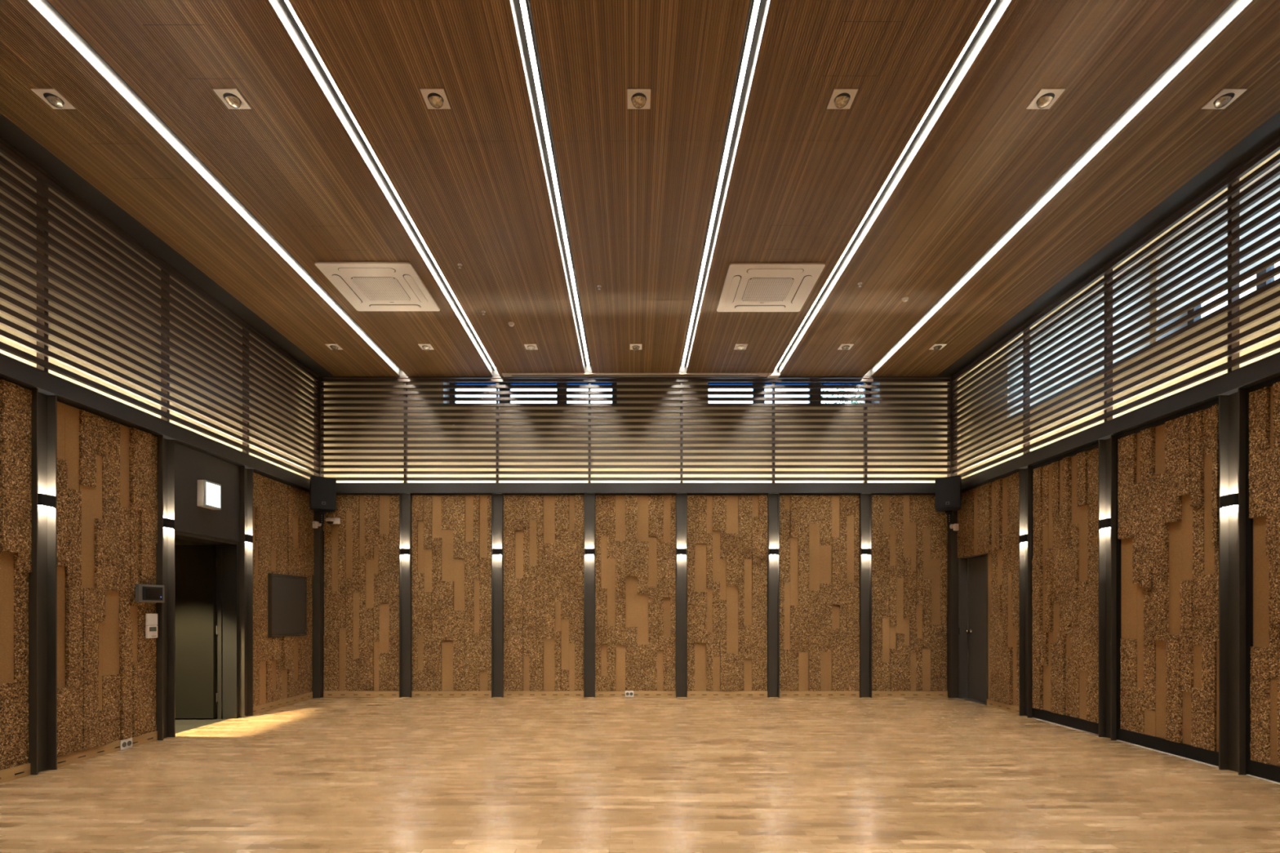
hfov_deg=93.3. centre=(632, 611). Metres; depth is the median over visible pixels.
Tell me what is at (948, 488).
grille
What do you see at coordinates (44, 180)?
louvers
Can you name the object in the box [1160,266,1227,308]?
roller blind
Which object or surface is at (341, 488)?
steel beam
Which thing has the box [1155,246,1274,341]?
window
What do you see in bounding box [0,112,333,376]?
trim
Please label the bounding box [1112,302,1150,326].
roller blind
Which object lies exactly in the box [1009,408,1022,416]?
roller blind
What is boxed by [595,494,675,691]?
wall panel
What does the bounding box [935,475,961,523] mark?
loudspeaker
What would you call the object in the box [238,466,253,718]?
steel column
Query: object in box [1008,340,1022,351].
roller blind
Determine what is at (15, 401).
relief
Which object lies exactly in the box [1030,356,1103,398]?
roller blind
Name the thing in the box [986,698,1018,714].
baseboard
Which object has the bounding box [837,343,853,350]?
recessed light
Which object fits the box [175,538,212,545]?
ceiling
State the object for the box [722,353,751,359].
access hatch
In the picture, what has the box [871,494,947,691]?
relief
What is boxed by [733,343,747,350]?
recessed light
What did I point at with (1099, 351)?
roller blind
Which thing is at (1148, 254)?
roller blind
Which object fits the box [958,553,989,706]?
door
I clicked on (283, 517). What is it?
relief
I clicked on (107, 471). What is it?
wall panel
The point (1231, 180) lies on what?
louvers
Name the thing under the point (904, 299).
smoke detector
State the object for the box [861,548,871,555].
wall sconce
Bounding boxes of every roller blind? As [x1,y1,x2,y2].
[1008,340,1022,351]
[1009,348,1022,358]
[1009,355,1022,365]
[1009,363,1022,373]
[1009,370,1022,380]
[1009,377,1022,387]
[1009,385,1022,395]
[1009,392,1022,402]
[1009,400,1022,408]
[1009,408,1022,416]
[1030,284,1103,337]
[1030,293,1103,344]
[1030,302,1103,352]
[1030,311,1103,359]
[1030,320,1103,367]
[1030,329,1103,375]
[1030,338,1103,382]
[1030,347,1103,391]
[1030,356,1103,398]
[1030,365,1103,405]
[1112,252,1150,279]
[1112,262,1150,289]
[1112,271,1150,298]
[1112,282,1150,307]
[1112,292,1150,317]
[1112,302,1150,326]
[1112,311,1150,335]
[1112,321,1150,345]
[1112,331,1150,354]
[1112,341,1150,363]
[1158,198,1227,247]
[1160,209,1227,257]
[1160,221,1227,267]
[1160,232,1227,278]
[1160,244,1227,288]
[1160,255,1227,298]
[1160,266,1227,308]
[1160,278,1227,319]
[1239,162,1279,192]
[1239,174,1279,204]
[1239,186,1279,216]
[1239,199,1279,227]
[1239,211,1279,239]
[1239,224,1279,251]
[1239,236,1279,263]
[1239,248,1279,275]
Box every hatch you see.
[142,24,243,79]
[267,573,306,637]
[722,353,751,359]
[822,21,903,75]
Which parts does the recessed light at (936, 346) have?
lamp glass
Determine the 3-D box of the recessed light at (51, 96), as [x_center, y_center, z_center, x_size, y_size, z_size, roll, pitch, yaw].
[-3.878,-3.436,4.050,0.156,0.060,0.156,0,0,0]
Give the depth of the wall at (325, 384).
9.20 m
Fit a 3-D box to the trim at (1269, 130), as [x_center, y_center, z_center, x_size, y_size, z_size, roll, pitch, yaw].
[4.613,-3.463,2.680,0.338,0.046,12.360,0,0,0]
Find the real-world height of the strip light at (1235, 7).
0.114 m
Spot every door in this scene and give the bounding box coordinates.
[175,530,239,719]
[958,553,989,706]
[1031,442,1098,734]
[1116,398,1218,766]
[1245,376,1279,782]
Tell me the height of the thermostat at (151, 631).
0.122 m
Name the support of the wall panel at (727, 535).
attached to the wall at (325, 384)
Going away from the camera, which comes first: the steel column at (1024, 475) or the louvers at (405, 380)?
the steel column at (1024, 475)
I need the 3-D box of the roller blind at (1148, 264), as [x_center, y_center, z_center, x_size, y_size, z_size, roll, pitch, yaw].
[5.022,-3.360,6.065,0.048,0.025,0.447,0,0,0]
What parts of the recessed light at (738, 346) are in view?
lamp glass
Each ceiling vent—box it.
[351,277,410,301]
[742,278,793,302]
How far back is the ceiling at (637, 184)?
4.49 m
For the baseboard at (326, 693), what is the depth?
8.93 m
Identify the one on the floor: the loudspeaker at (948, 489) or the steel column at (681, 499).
the steel column at (681, 499)
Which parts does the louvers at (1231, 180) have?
post, post, post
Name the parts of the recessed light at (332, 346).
lamp glass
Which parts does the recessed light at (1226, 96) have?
lamp glass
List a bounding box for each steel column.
[19,388,57,775]
[152,435,175,740]
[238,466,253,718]
[399,493,413,697]
[491,493,504,697]
[583,493,595,697]
[675,493,687,697]
[767,493,779,697]
[857,493,871,697]
[1018,466,1032,718]
[1098,435,1118,740]
[1218,388,1248,775]
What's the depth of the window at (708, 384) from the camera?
9.52 m
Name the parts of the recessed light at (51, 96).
lamp glass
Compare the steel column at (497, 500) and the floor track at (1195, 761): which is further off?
the steel column at (497, 500)
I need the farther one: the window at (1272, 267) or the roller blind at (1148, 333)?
the roller blind at (1148, 333)
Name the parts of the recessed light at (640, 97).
lamp glass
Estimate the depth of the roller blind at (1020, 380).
7.91 m
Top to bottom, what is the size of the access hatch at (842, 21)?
0.001 m
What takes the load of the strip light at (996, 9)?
attached to the ceiling at (637, 184)
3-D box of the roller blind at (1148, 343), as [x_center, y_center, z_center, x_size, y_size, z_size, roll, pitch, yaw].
[5.022,-2.591,6.065,0.048,0.031,0.447,0,0,0]
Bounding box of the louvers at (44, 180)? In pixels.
[0,137,318,477]
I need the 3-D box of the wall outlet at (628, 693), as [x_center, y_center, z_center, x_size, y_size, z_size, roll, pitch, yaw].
[-0.048,1.222,8.918,0.128,0.092,0.014,0,0,0]
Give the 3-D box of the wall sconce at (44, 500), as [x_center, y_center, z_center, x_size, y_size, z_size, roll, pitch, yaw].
[-4.650,-0.872,4.775,0.072,0.092,0.132,0,0,0]
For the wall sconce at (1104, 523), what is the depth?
6.01 m
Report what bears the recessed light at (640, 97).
in the ceiling at (637, 184)
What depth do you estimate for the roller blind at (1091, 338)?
6.96 m
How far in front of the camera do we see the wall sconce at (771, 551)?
8.87 m
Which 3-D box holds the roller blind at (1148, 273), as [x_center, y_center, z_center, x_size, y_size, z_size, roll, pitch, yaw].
[5.022,-3.264,6.065,0.048,0.026,0.447,0,0,0]
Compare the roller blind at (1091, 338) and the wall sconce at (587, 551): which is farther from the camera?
the wall sconce at (587, 551)
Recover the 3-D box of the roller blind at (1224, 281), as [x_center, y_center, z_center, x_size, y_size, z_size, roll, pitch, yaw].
[5.022,-2.784,5.402,0.048,0.030,0.644,0,0,0]
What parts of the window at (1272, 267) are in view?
pane, frame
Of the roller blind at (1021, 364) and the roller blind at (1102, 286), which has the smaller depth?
the roller blind at (1102, 286)
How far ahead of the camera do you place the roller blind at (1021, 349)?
7.90 m
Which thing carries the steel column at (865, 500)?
on the floor
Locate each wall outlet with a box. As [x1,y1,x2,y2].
[120,737,132,751]
[625,690,633,697]
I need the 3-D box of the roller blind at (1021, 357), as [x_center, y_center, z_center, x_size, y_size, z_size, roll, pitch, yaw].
[5.022,-3.263,7.876,0.048,0.023,0.251,0,0,0]
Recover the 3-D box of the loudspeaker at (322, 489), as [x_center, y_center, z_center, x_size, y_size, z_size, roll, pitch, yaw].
[-4.431,-1.567,8.622,0.316,0.620,0.440,0,0,-33]
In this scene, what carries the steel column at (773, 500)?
on the floor
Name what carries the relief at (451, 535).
attached to the wall at (325, 384)
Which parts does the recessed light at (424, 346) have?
lamp glass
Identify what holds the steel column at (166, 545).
on the floor
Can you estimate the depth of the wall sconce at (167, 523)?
6.02 m
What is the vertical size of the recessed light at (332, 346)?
0.060 m
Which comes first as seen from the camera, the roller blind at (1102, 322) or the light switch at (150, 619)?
the light switch at (150, 619)
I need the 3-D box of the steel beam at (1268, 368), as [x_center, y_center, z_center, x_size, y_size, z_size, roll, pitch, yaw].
[4.758,-1.808,2.690,0.138,0.149,12.360,0,0,0]
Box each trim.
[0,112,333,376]
[937,111,1279,376]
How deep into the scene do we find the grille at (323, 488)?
8.44 m
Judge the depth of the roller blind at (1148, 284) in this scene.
6.08 m
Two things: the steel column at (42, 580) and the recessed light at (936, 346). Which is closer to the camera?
the steel column at (42, 580)
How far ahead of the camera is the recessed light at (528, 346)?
7.83 m
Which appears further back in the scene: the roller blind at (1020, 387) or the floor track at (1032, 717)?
the roller blind at (1020, 387)
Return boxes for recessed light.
[31,88,75,108]
[213,88,251,108]
[324,343,342,350]
[417,343,434,350]
[419,88,450,108]
[524,343,537,350]
[626,88,650,108]
[630,343,641,350]
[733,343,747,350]
[826,88,857,108]
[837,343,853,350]
[928,343,946,350]
[1026,88,1065,108]
[1201,88,1247,108]
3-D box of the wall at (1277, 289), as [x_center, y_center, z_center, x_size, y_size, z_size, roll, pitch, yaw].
[5.127,-1.177,2.850,0.530,5.100,12.700,0,0,0]
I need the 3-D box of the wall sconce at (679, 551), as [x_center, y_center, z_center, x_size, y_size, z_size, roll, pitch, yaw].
[0.720,-0.872,8.904,0.132,0.092,0.072,0,0,0]
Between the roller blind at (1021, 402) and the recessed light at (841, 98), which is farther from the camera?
the roller blind at (1021, 402)
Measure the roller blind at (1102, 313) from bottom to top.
0.026 m
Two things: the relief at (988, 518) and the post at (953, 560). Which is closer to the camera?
the relief at (988, 518)
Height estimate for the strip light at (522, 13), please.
0.114 m
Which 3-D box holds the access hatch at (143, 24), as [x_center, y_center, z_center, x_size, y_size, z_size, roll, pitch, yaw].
[-2.690,-3.435,3.720,0.360,0.001,0.360,0,0,0]
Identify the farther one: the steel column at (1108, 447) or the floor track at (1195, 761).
the steel column at (1108, 447)
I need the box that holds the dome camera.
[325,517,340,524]
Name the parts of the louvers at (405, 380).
post, post, post, rail, post, post, post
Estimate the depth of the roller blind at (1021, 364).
7.90 m
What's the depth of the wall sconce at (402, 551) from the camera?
8.87 m
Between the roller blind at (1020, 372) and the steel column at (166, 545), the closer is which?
the steel column at (166, 545)
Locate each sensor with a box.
[312,520,321,528]
[949,523,958,530]
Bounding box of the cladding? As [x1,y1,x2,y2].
[175,442,239,541]
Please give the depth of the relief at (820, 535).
8.93 m
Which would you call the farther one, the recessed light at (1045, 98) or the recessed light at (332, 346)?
the recessed light at (332, 346)
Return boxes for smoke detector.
[508,321,514,326]
[902,296,908,302]
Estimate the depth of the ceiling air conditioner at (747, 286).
6.34 m
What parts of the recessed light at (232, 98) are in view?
lamp glass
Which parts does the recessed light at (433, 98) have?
lamp glass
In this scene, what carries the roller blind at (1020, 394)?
attached to the wall at (1277, 289)
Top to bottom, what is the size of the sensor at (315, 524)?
0.104 m
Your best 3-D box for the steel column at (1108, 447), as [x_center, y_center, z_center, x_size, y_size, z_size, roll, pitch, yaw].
[4.784,-0.229,6.030,0.148,3.004,0.165,0,0,0]
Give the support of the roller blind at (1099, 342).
attached to the wall at (1277, 289)
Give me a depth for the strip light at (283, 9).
4.57 m
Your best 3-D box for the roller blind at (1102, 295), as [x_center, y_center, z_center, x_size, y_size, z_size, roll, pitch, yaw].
[5.022,-3.360,7.006,0.048,0.025,1.172,0,0,0]
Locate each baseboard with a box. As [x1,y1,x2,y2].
[0,692,312,783]
[323,690,947,697]
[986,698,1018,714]
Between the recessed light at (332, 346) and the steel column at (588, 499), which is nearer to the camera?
the recessed light at (332, 346)
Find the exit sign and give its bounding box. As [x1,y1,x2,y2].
[196,480,221,510]
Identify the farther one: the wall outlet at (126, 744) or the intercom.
the intercom
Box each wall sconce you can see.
[38,493,55,507]
[163,518,174,528]
[244,534,253,543]
[400,548,409,555]
[492,548,502,555]
[584,548,594,555]
[676,548,686,555]
[768,548,778,555]
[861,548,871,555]
[1019,534,1027,543]
[1099,518,1110,528]
[1220,493,1238,507]
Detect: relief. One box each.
[0,379,31,770]
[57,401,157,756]
[253,471,314,706]
[322,494,399,691]
[411,494,491,691]
[502,494,583,691]
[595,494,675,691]
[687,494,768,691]
[779,494,859,691]
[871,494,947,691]
[956,472,1018,706]
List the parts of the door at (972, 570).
knob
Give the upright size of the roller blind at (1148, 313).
0.029 m
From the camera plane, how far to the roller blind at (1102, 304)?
6.96 m
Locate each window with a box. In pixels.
[442,382,617,403]
[707,382,879,403]
[1007,350,1009,417]
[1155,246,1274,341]
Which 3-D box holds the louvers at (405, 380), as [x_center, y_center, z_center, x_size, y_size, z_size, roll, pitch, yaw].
[0.042,-2.659,8.895,9.200,1.552,0.106,0,0,0]
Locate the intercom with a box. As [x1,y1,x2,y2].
[135,583,164,603]
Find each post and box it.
[311,511,324,697]
[313,376,324,476]
[946,376,957,476]
[946,511,958,697]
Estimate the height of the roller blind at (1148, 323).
0.030 m
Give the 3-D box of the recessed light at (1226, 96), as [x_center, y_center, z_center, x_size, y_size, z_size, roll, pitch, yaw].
[3.962,-3.436,4.050,0.156,0.060,0.156,0,0,0]
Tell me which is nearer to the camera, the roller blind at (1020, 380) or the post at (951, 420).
the roller blind at (1020, 380)
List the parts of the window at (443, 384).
tinted head pane, tinted head pane, tinted head pane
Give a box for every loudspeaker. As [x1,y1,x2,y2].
[310,475,336,523]
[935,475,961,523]
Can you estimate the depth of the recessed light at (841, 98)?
4.04 m
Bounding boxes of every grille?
[311,475,335,507]
[935,475,959,507]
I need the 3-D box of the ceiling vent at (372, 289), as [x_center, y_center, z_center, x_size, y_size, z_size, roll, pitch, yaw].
[-2.660,-3.410,6.410,0.461,0.004,0.461,0,0,0]
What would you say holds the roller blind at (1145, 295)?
attached to the wall at (1277, 289)
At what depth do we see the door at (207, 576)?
7.11 m
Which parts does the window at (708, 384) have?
tinted head pane, tinted head pane, tinted head pane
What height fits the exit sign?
0.285 m
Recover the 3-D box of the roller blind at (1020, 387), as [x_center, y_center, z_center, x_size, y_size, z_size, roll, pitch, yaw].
[5.022,-2.880,7.876,0.048,0.028,0.251,0,0,0]
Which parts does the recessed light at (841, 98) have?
lamp glass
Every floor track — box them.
[1031,717,1098,736]
[1116,740,1218,768]
[1246,774,1279,784]
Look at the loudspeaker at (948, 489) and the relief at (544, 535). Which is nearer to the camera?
the loudspeaker at (948, 489)
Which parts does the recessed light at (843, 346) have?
lamp glass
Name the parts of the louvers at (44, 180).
post, post, post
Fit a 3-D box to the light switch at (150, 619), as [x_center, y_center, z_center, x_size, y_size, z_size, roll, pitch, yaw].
[-4.646,0.080,5.840,0.024,0.112,0.124,0,0,0]
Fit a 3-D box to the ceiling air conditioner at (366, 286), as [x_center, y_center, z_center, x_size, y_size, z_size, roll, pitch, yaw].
[-2.660,-3.421,6.410,0.950,0.028,0.950,0,0,0]
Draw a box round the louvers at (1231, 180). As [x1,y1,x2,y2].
[952,135,1279,477]
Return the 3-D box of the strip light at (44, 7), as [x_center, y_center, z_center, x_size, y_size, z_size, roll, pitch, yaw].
[-3.349,-3.493,2.681,0.115,0.114,12.322,0,0,0]
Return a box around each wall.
[0,151,310,768]
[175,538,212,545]
[310,377,960,495]
[960,150,1279,706]
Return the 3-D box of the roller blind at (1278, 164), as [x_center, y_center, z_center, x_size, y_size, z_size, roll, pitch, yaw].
[5.022,-3.456,4.824,0.048,0.024,0.308,0,0,0]
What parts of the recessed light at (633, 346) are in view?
lamp glass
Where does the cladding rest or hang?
attached to the wall at (2, 303)
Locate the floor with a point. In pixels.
(323, 775)
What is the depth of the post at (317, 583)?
8.85 m
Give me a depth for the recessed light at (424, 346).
7.83 m
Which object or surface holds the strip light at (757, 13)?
attached to the ceiling at (637, 184)
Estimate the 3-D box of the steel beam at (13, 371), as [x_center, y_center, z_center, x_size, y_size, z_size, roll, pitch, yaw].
[-4.674,-1.808,2.690,0.138,0.149,12.360,0,0,0]
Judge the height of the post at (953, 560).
3.004 m
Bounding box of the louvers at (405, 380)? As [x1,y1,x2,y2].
[320,376,950,483]
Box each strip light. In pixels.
[26,0,407,376]
[268,0,500,376]
[509,0,592,373]
[678,0,770,373]
[773,0,1012,373]
[863,0,1253,376]
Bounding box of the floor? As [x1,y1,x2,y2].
[0,697,1279,852]
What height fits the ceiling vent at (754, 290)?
0.004 m
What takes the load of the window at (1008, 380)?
in the wall at (1277, 289)
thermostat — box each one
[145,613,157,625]
[145,625,157,638]
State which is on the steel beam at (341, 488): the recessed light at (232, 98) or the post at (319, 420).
the post at (319, 420)
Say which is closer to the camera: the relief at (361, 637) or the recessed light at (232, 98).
the recessed light at (232, 98)
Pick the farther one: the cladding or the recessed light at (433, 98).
the cladding
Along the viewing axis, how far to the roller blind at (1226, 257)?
5.40 m
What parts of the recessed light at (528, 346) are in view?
lamp glass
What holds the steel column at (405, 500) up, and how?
on the floor
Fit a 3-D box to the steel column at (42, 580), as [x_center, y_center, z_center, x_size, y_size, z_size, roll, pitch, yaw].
[-4.700,-0.229,4.775,0.148,3.004,0.165,0,0,0]
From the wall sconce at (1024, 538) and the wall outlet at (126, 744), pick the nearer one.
the wall outlet at (126, 744)
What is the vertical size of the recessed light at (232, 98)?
0.060 m
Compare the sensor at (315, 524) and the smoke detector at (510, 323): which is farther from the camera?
the sensor at (315, 524)
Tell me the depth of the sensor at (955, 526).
8.74 m
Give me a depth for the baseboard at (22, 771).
5.32 m
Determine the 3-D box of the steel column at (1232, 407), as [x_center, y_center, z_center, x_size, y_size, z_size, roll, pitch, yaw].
[4.784,-0.229,4.775,0.148,3.004,0.165,0,0,0]
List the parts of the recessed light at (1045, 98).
lamp glass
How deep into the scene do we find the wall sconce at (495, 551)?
8.87 m
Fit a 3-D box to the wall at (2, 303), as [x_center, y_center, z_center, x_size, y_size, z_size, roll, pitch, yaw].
[-4.993,-1.177,2.850,0.430,5.100,12.700,0,0,0]
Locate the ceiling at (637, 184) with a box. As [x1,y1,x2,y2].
[0,0,1279,376]
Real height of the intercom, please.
0.172 m
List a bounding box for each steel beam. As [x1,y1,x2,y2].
[0,352,310,492]
[336,483,935,494]
[961,351,1279,492]
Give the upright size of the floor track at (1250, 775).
0.008 m

